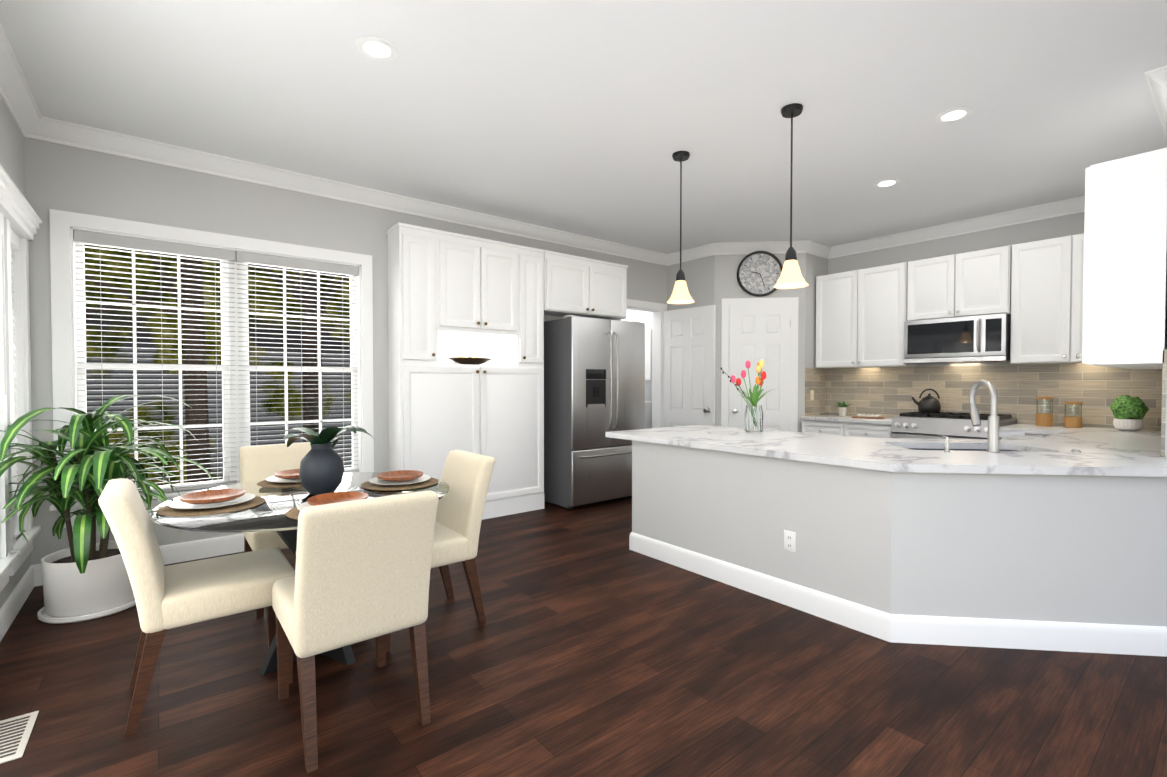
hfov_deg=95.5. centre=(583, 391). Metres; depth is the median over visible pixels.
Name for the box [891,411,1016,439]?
stove
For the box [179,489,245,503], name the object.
plate
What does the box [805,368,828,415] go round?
backsplash
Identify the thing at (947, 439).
soap dispenser
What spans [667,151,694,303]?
pendant light
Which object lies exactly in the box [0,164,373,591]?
window
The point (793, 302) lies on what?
door frame
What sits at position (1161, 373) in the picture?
backsplash
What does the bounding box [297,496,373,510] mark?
plate
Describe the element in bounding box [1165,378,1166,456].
wall
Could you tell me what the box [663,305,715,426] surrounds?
laundry door
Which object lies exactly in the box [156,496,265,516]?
placemat
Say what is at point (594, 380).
fridge
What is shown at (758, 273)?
wall clock
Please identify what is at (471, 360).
bowl
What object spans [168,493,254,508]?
plate
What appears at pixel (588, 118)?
ceiling
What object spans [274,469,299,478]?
plate
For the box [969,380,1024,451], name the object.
kitchen faucet
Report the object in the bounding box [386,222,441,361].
upper cabinet
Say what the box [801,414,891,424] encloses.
countertop
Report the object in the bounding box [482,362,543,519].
base cabinet
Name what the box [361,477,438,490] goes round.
placemat
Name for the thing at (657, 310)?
door frame
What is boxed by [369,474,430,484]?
plate
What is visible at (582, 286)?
upper cabinet
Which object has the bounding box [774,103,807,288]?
pendant light
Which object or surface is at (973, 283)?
upper cabinet
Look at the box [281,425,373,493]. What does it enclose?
vase
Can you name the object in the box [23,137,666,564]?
wall
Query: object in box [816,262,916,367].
upper cabinet
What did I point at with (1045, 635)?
baseboard
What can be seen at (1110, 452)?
countertop
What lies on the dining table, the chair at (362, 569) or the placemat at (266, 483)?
the placemat at (266, 483)
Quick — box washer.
[645,401,651,428]
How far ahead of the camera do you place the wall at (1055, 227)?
5.36 m
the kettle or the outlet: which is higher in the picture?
the kettle
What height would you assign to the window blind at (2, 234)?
0.818 m
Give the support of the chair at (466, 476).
on the floor
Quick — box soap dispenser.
[942,435,950,451]
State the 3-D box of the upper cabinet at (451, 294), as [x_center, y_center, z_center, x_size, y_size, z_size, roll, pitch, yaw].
[-1.037,-0.973,4.956,0.810,0.868,0.315,-1,1,-39]
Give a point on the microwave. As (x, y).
(979, 338)
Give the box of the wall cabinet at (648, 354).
[645,329,651,379]
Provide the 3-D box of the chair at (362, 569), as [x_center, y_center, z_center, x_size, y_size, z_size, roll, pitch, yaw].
[-0.889,0.797,2.036,0.455,0.870,0.621,-1,1,-39]
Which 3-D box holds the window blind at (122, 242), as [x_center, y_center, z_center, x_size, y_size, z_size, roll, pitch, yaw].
[-2.601,-0.175,3.975,1.743,1.745,0.060,-1,1,-39]
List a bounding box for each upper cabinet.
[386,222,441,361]
[442,231,517,337]
[502,245,544,365]
[544,250,627,319]
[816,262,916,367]
[907,245,1011,320]
[1010,233,1083,363]
[1076,148,1166,367]
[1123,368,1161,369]
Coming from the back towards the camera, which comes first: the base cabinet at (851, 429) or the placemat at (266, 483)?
the base cabinet at (851, 429)
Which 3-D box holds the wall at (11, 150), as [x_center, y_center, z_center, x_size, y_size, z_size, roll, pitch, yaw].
[-1.817,-0.197,1.131,0.150,2.890,5.650,-1,1,-39]
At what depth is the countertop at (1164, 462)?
2.43 m
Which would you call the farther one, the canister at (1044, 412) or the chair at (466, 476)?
the canister at (1044, 412)
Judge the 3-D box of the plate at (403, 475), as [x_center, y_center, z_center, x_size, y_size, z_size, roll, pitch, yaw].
[-0.953,0.440,2.760,0.232,0.024,0.232,-1,1,-39]
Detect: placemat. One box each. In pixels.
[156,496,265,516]
[257,480,302,487]
[286,507,299,519]
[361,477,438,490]
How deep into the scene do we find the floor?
2.16 m
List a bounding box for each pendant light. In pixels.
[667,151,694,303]
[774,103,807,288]
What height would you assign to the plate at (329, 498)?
0.024 m
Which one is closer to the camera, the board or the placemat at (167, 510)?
the placemat at (167, 510)
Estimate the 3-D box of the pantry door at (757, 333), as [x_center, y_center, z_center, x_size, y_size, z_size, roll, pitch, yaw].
[2.052,0.071,6.207,0.530,2.162,0.511,-1,1,-39]
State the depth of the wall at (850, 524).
3.04 m
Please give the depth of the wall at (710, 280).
6.26 m
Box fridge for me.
[544,315,644,509]
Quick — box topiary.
[1110,395,1149,430]
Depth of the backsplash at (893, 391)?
5.12 m
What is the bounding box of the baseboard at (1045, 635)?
[0,532,1166,656]
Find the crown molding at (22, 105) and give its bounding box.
[0,23,1166,265]
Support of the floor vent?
in the floor
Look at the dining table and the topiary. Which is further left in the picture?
the dining table
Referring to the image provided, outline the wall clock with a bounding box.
[737,251,782,296]
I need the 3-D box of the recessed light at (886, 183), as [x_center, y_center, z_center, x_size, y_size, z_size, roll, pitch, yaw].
[2.470,-1.696,4.318,0.194,0.004,0.194,-1,1,-39]
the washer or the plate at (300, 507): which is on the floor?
the washer
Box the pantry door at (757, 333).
[729,305,790,431]
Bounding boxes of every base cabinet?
[388,362,481,479]
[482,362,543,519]
[802,420,891,437]
[1000,433,1050,439]
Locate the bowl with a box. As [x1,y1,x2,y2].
[449,357,491,364]
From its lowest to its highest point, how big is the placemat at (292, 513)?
0.006 m
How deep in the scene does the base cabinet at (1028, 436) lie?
4.52 m
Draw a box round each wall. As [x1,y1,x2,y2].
[0,95,30,608]
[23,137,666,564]
[621,310,651,400]
[632,440,907,614]
[667,253,827,432]
[828,212,1144,429]
[904,472,1166,626]
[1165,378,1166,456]
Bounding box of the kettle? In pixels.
[912,389,940,411]
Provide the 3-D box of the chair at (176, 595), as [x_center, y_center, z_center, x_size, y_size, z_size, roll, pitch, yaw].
[-1.581,0.794,2.213,0.621,0.870,0.455,-1,1,-39]
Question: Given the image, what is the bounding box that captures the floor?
[0,497,1166,776]
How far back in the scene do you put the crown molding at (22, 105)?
4.43 m
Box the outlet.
[784,530,795,552]
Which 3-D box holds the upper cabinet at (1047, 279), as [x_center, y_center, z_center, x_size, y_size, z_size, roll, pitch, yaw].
[4.230,-0.793,4.620,0.352,1.080,0.750,-1,1,-39]
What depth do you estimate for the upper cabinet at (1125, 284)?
2.91 m
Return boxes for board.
[852,414,884,418]
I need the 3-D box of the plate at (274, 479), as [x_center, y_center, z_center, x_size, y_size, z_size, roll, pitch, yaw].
[-1.516,0.461,2.823,0.304,0.017,0.304,-1,1,-39]
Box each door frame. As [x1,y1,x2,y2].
[620,299,666,427]
[721,297,798,431]
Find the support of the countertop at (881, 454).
on the wall at (1076, 548)
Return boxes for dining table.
[149,472,448,675]
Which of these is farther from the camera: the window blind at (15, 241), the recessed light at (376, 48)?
the window blind at (15, 241)
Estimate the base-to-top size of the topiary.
0.288 m
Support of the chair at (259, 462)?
on the floor
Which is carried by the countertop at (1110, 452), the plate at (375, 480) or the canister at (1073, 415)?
the canister at (1073, 415)
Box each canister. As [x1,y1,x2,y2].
[1036,396,1053,426]
[1064,402,1082,427]
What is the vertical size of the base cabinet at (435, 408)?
1.429 m
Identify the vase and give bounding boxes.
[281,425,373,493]
[721,359,777,432]
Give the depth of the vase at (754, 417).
4.12 m
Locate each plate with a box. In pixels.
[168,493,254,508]
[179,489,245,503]
[266,476,300,482]
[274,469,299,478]
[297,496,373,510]
[307,491,367,505]
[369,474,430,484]
[377,470,423,480]
[810,390,813,399]
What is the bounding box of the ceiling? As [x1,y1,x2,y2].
[0,0,1166,253]
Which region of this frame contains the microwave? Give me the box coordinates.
[904,313,1010,363]
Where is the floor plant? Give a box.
[0,395,213,623]
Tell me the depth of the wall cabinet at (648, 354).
7.29 m
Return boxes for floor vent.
[0,711,38,763]
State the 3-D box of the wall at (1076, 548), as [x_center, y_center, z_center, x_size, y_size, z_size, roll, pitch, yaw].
[2.377,0.803,2.694,1.195,0.835,1.030,-1,1,-39]
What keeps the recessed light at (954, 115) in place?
in the ceiling
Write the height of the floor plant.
1.188 m
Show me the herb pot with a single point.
(842, 409)
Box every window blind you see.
[2,234,6,395]
[10,228,19,421]
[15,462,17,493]
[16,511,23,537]
[74,230,358,494]
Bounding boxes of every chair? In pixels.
[98,478,294,734]
[239,442,310,617]
[272,491,438,772]
[386,449,494,651]
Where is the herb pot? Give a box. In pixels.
[829,400,851,416]
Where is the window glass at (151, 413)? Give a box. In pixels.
[84,244,351,486]
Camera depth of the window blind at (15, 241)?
3.10 m
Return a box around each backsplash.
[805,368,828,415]
[829,363,1156,429]
[1157,350,1166,455]
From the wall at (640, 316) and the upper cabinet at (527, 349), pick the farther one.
the wall at (640, 316)
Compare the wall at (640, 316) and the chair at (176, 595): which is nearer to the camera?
the chair at (176, 595)
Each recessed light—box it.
[355,36,397,61]
[873,179,899,187]
[934,107,972,123]
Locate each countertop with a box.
[606,425,987,472]
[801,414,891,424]
[914,424,1166,476]
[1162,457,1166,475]

